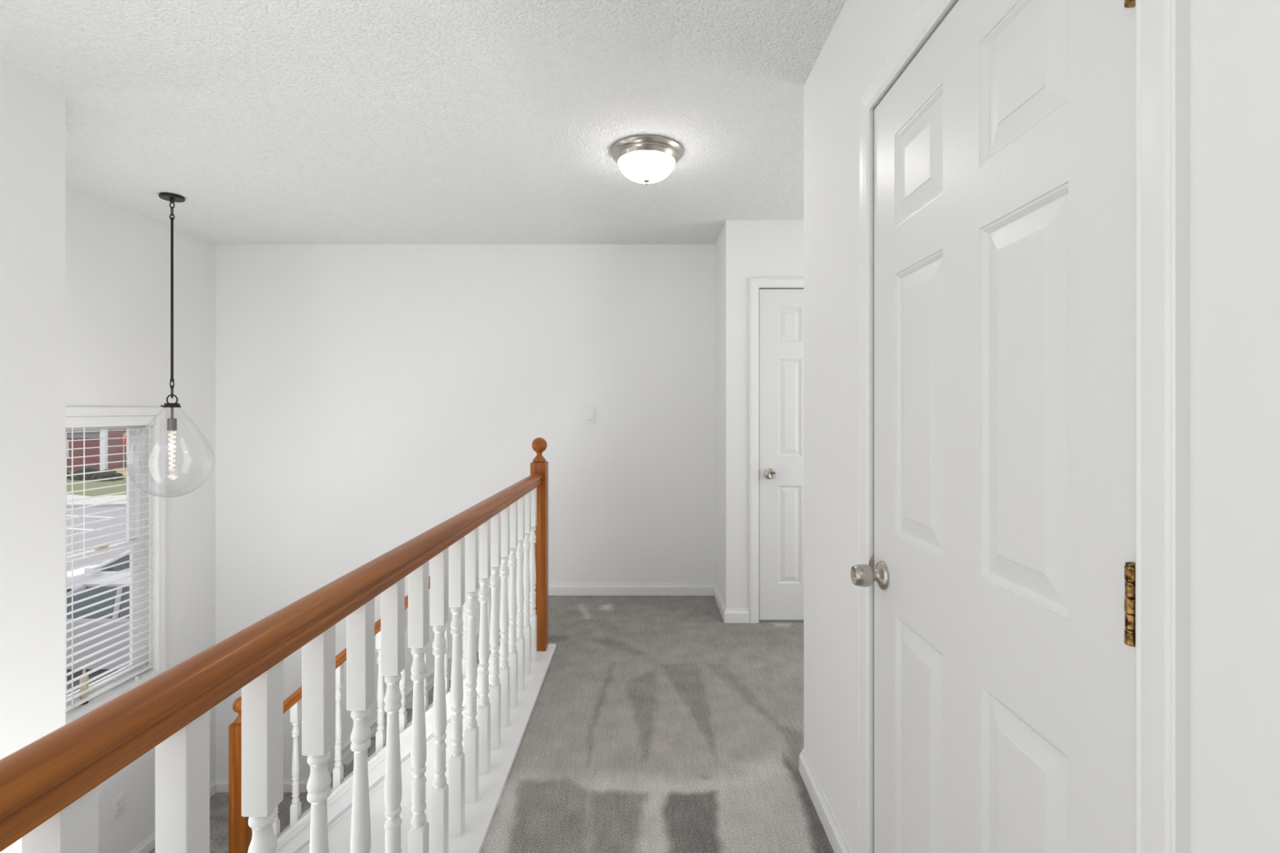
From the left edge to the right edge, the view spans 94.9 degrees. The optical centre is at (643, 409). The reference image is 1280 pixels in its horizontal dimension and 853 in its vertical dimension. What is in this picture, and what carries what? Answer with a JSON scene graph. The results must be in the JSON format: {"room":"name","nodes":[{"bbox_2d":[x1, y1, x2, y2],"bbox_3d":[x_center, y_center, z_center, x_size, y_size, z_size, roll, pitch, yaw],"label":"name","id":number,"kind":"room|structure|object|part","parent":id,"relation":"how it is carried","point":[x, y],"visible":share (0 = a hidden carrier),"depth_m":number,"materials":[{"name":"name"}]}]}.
{"room":"upstairs hallway","nodes":[
{"label":"upstairs hallway","id":0,"kind":"room"},
{"bbox_2d":[0,59,65,852],"bbox_3d":[-2.546,0.804,-0.677,0.869,3.905,5.645,0,0,0],"label":"wall","id":1,"kind":"structure","parent":0,"point":[33,112],"depth_m":2.02,"materials":[{"name":"white paint"}]},
{"bbox_2d":[65,186,215,852],"bbox_3d":[-3.040,0.804,3.057,0.120,3.905,2.063,0,0,0],"label":"wall","id":2,"kind":"structure","parent":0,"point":[117,260],"depth_m":3.60,"materials":[{"name":"white paint"}]},
{"bbox_2d":[65,415,154,712],"bbox_3d":[-3.009,0.805,3.075,0.052,1.534,1.034,0,0,0],"label":"window blind","id":3,"kind":"object","parent":2,"relation":"attached to","point":[72,422],"visible":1,"depth_m":3.26,"materials":[{"name":"white plastic"}]},
{"bbox_3d":[-3.010,0.829,3.078,0.035,1.474,0.006,0,0,0],"label":"ladder cord","id":4,"kind":"part","parent":3,"relation":"part of","materials":[{"name":"white fabric"}]},
{"bbox_3d":[-3.012,1.566,3.075,0.030,0.012,1.034,0,0,0],"label":"rail","id":5,"kind":"part","parent":3,"relation":"part of","materials":[{"name":"white plastic"}]},
{"bbox_3d":[-3.010,0.829,3.560,0.035,1.474,0.006,0,0,0],"label":"ladder cord","id":6,"kind":"part","parent":3,"relation":"part of","materials":[{"name":"white fabric"}]},
{"bbox_2d":[65,406,165,724],"bbox_3d":[-3.033,0.817,3.075,0.130,1.660,1.150,0,0,0],"label":"window","id":7,"kind":"structure","parent":2,"relation":"attached to","point":[160,412],"depth_m":3.55,"materials":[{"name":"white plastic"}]},
{"bbox_2d":[79,668,88,704],"bbox_3d":[-3.038,1.504,3.190,0.037,0.186,0.037,0,0,0],"label":"candle","id":8,"kind":"object","parent":7,"relation":"on","point":[86,678],"visible":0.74,"depth_m":3.18,"materials":[{"name":"beige metal"}]},
{"bbox_3d":[-3.086,0.451,3.075,0.017,0.738,0.960,0,0,0],"label":"sash","id":9,"kind":"part","parent":7,"relation":"part of","materials":[{"name":"white plastic"}]},
{"bbox_3d":[-3.067,1.173,3.075,0.017,0.769,0.960,0,0,0],"label":"sash","id":10,"kind":"part","parent":7,"relation":"part of","materials":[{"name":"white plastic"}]},
{"bbox_2d":[111,791,124,821],"bbox_3d":[-2.975,2.249,3.330,0.009,0.118,0.076,0,0,0],"label":"wall outlet","id":11,"kind":"object","parent":2,"relation":"attached to","point":[118,802],"visible":1,"depth_m":3.32,"materials":[{"name":"white plastic"}]},
{"bbox_2d":[116,798,122,806],"bbox_3d":[-2.973,2.229,3.330,0.004,0.028,0.034,0,0,0],"label":"receptacle","id":12,"kind":"object","parent":11,"relation":"attached to","point":[119,801],"depth_m":3.33,"materials":[{"name":"white plastic"}]},
{"bbox_2d":[116,805,122,813],"bbox_3d":[-2.973,2.269,3.330,0.004,0.028,0.034,0,0,0],"label":"receptacle","id":13,"kind":"object","parent":11,"relation":"attached to","point":[119,808],"depth_m":3.33,"materials":[{"name":"white plastic"}]},
{"bbox_2d":[148,792,307,852],"bbox_3d":[-1.810,2.697,0.294,2.340,0.080,7.588,0,0,0],"label":"floor","id":14,"kind":"structure","parent":0,"point":[219,802],"depth_m":3.82,"materials":[{"name":"grey carpet"}]},
{"bbox_2d":[275,613,516,852],"bbox_3d":[-1.376,1.892,3.584,1.548,1.531,1.008,0,0,0],"label":"staircase","id":15,"kind":"structure","parent":14,"relation":"on","point":[290,840],"depth_m":3.10,"materials":[{"name":"white paint"}]},
{"bbox_2d":[228,555,509,852],"bbox_3d":[-1.392,1.552,3.141,1.599,2.211,0.082,0,0,0],"label":"stair railing","id":16,"kind":"object","parent":15,"relation":"on","point":[240,834],"visible":0.35,"depth_m":3.12,"materials":[{"name":"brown wood"}]},
{"bbox_3d":[-2.150,2.162,3.141,0.082,0.990,0.082,0,0,0],"label":"newel post","id":17,"kind":"part","parent":16,"relation":"part of","materials":[{"name":"brown wood"}]},
{"bbox_3d":[-1.373,1.121,3.141,2.013,0.052,0.054,-41,0,0],"label":"handrail","id":18,"kind":"part","parent":16,"relation":"part of","materials":[{"name":"brown wood"}]},
{"bbox_2d":[293,684,490,852],"bbox_3d":[-1.353,1.917,3.139,1.506,1.480,0.069,0,0,0],"label":"wall","id":19,"kind":"structure","parent":0,"point":[339,833],"depth_m":3.10,"materials":[{"name":"white paint"}]},
{"bbox_2d":[0,0,845,244],"bbox_3d":[-0.400,-1.188,0.354,5.400,0.080,7.708,0,0,0],"label":"ceiling","id":20,"kind":"structure","parent":0,"point":[274,122],"depth_m":2.26,"materials":[{"name":"white paint"}]},
{"bbox_2d":[125,191,214,497],"bbox_3d":[-2.537,-0.338,3.160,0.372,1.621,0.372,0,0,0],"label":"pendant light","id":21,"kind":"object","parent":20,"relation":"hanging from","point":[171,197],"visible":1,"depth_m":3.15,"materials":[{"name":"clear glass"}]},
{"bbox_3d":[-2.537,0.230,3.160,0.372,0.485,0.372,0,0,0],"label":"glass globe","id":22,"kind":"part","parent":21,"relation":"part of"},
{"bbox_3d":[-2.537,-0.590,3.160,0.018,0.886,0.018,0,0,0],"label":"drop rod","id":23,"kind":"part","parent":21,"relation":"part of","materials":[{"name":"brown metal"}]},
{"bbox_2d":[167,407,177,431],"bbox_3d":[-2.537,0.052,3.160,0.041,0.124,0.041,0,0,0],"label":"socket","id":24,"kind":"object","parent":21,"relation":"attached to","point":[171,422],"depth_m":3.15,"materials":[{"name":"grey metal"}]},
{"bbox_2d":[609,134,683,185],"bbox_3d":[0.013,-1.073,2.615,0.327,0.149,0.327,0,0,0],"label":"ceiling light","id":25,"kind":"object","parent":20,"relation":"attached to","point":[646,159],"visible":1,"depth_m":2.52,"materials":[{"name":"white glass"}]},
{"bbox_3d":[0.013,-1.068,2.615,0.250,0.100,0.250,0,0,0],"label":"lamp shade","id":26,"kind":"part","parent":25,"relation":"part of","materials":[{"name":"white glass"}]},
{"bbox_2d":[215,244,715,779],"bbox_3d":[-1.300,0.804,4.148,3.600,3.905,0.120,0,0,0],"label":"wall","id":27,"kind":"structure","parent":0,"point":[369,397],"depth_m":4.09,"materials":[{"name":"white paint"}]},
{"bbox_2d":[130,779,308,852],"bbox_3d":[-2.566,2.615,3.116,0.828,0.083,1.943,0,0,0],"label":"baseboard","id":28,"kind":"structure","parent":27,"relation":"attached to","point":[148,845],"depth_m":4.08,"materials":[{"name":"white paint"}]},
{"bbox_2d":[585,406,595,423],"bbox_3d":[-0.373,0.039,4.082,0.072,0.116,0.012,0,0,0],"label":"light switch","id":29,"kind":"object","parent":27,"relation":"attached to","point":[589,411],"visible":1,"depth_m":4.08,"materials":[{"name":"white plastic"}]},
{"bbox_2d":[548,582,749,622],"bbox_3d":[-0.018,1.250,3.820,1.316,0.083,0.536,0,0,0],"label":"baseboard","id":30,"kind":"structure","parent":27,"relation":"attached to","point":[729,615],"depth_m":4.08,"materials":[{"name":"white paint"}]},
{"bbox_2d":[480,595,834,852],"bbox_3d":[0.732,1.292,0.294,2.936,0.001,7.588,0,0,0],"label":"floor","id":31,"kind":"structure","parent":0,"point":[656,724],"depth_m":2.31,"materials":[{"name":"grey carpet"}]},
{"bbox_2d":[0,437,555,852],"bbox_3d":[-0.556,0.727,1.125,0.158,1.153,4.150,0,0,0],"label":"railing","id":32,"kind":"object","parent":31,"relation":"on","point":[49,787],"visible":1,"depth_m":1.16,"materials":[{"name":"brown wood"}]},
{"bbox_3d":[-0.556,1.290,1.125,0.158,0.027,4.150,0,0,0],"label":"plate","id":33,"kind":"part","parent":32,"relation":"part of","materials":[{"name":"white paint"}]},
{"bbox_3d":[-0.558,0.778,3.141,0.082,0.997,0.082,0,0,0],"label":"newel post","id":34,"kind":"part","parent":32,"relation":"part of","materials":[{"name":"brown wood"}]},
{"bbox_2d":[715,220,804,608],"bbox_3d":[1.400,0.072,3.886,1.800,2.440,0.643,0,0,0],"label":"wall","id":35,"kind":"structure","parent":0,"point":[745,250],"depth_m":3.56,"materials":[{"name":"white paint"}]},
{"bbox_2d":[749,277,804,622],"bbox_3d":[1.007,0.249,3.551,0.732,2.086,0.106,0,0,0],"label":"door","id":36,"kind":"structure","parent":35,"relation":"in","point":[776,316],"depth_m":3.57,"materials":[{"name":"white paint"}]},
{"bbox_2d":[759,619,804,622],"bbox_3d":[0.788,1.348,0.294,3.024,0.088,7.588,0,0,0],"label":"floor","id":37,"kind":"structure","parent":0,"point":[760,620],"depth_m":3.62,"materials":[{"name":"grey carpet"}]},
{"bbox_2d":[804,0,1279,852],"bbox_3d":[1.434,0.072,-0.708,1.732,2.440,5.585,0,0,0],"label":"wall","id":38,"kind":"structure","parent":0,"point":[1235,44],"depth_m":0.59,"materials":[{"name":"white paint"}]},
{"bbox_2d":[799,749,852,852],"bbox_3d":[1.377,1.250,1.805,1.645,0.083,0.586,0,0,0],"label":"baseboard","id":39,"kind":"structure","parent":38,"relation":"attached to","point":[837,839],"depth_m":1.83,"materials":[{"name":"white paint"}]},
{"bbox_2d":[850,0,1190,852],"bbox_3d":[0.548,0.245,1.062,0.110,2.093,0.901,0,0,0],"label":"door","id":40,"kind":"structure","parent":38,"relation":"in","point":[1029,566],"depth_m":0.89,"materials":[{"name":"white paint"}]},
{"bbox_3d":[0.563,0.389,1.452,0.013,0.057,0.004,0,0,0],"label":"strike plate","id":41,"kind":"part","parent":40,"relation":"part of","materials":[{"name":"silver metal"}]},
{"label":"outside","id":42,"kind":"structure","parent":0,"visible":0},
{"bbox_2d":[66,471,129,695],"bbox_3d":[-46.550,4.342,30.000,86.899,0.100,80.000,0,0,0],"label":"ground","id":43,"kind":"structure","parent":42,"point":[88,510],"depth_m":20.12,"materials":[{"name":"grey concrete"}]},
{"bbox_2d":[66,528,100,530],"bbox_3d":[-21.300,4.287,21.255,4.132,0.004,0.140,0,0,12],"label":"parking line","id":44,"kind":"object","parent":43,"relation":"on","point":[67,528],"visible":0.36,"depth_m":20.97,"materials":[{"name":"white paint"}]},
{"bbox_2d":[66,515,113,517],"bbox_3d":[-23.351,4.287,23.722,5.109,0.004,0.140,0,0,11],"label":"parking line","id":45,"kind":"object","parent":43,"relation":"on","point":[67,515],"visible":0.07,"depth_m":23.37,"materials":[{"name":"white paint"}]},
{"bbox_2d":[66,428,126,471],"bbox_3d":[-39.544,2.492,44.602,28.000,3.600,8.300,0,0,0],"label":"brick house","id":46,"kind":"structure","parent":43,"relation":"on","point":[119,433],"depth_m":40.75,"materials":[{"name":"red brick"}]},
{"bbox_3d":[-37.444,2.492,40.742,0.360,3.600,0.220,0,0,0],"label":"corner trim","id":47,"kind":"part","parent":46,"relation":"part of","materials":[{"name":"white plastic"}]},
{"bbox_2d":[66,476,126,496],"bbox_3d":[-32.489,4.261,34.855,6.092,0.059,17.840,0,0,-39],"label":"lawn","id":48,"kind":"structure","parent":43,"relation":"on","point":[77,486],"depth_m":31.71,"materials":[{"name":"green plant"}]},
{"bbox_2d":[68,466,99,479],"bbox_3d":[-33.766,3.935,35.703,1.850,0.929,1.444,0,0,0],"label":"shrub","id":49,"kind":"object","parent":48,"relation":"on","point":[88,469],"visible":0.52,"depth_m":35.37,"materials":[{"name":"green plant"}]},
{"bbox_2d":[90,469,124,481],"bbox_3d":[-32.066,3.966,35.058,1.659,0.815,1.250,0,0,0],"label":"shrub","id":50,"kind":"object","parent":48,"relation":"on","point":[102,475],"visible":0.83,"depth_m":34.80,"materials":[{"name":"green plant"}]},
{"bbox_2d":[66,493,126,506],"bbox_3d":[-26.335,4.242,27.903,9.469,0.099,4.411,0,0,0],"label":"sidewalk","id":51,"kind":"structure","parent":43,"relation":"on","point":[101,500],"depth_m":26.92,"materials":[{"name":"grey concrete"}]},
{"bbox_2d":[66,569,129,669],"bbox_3d":[-8.600,3.509,9.900,4.545,1.566,2.140,0,0,0],"label":"car","id":52,"kind":"object","parent":43,"relation":"on","point":[86,586],"visible":0.16,"depth_m":9.00,"materials":[{"name":"grey paint"}]},
{"bbox_2d":[66,550,129,592],"bbox_3d":[-10.300,3.558,12.800,4.545,1.468,2.140,0,0,0],"label":"car","id":53,"kind":"object","parent":43,"relation":"on","point":[126,557],"visible":0.09,"depth_m":11.98,"materials":[{"name":"white paint"}]},
{"bbox_2d":[84,565,100,573],"bbox_3d":[-11.090,3.227,11.820,0.180,0.130,0.180,0,0,0],"label":"mirror","id":54,"kind":"object","parent":53,"relation":"attached to","point":[91,568],"depth_m":11.76,"materials":[{"name":"white paint"}]},
{"bbox_2d":[112,466,126,475],"bbox_3d":[-34.876,4.242,40.632,2.809,0.099,12.320,0,0,-41],"label":"soil bed","id":55,"kind":"object","parent":43,"relation":"on","point":[124,473],"depth_m":39.67,"materials":[{"name":"beige soil"}]},
{"bbox_2d":[123,432,126,471],"bbox_3d":[-35.301,2.908,40.152,0.525,2.768,0.040,0,0,0],"label":"flag","id":56,"kind":"object","parent":55,"relation":"on","point":[125,433],"visible":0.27,"depth_m":40.13,"materials":[{"name":"fabric"}]}
]}

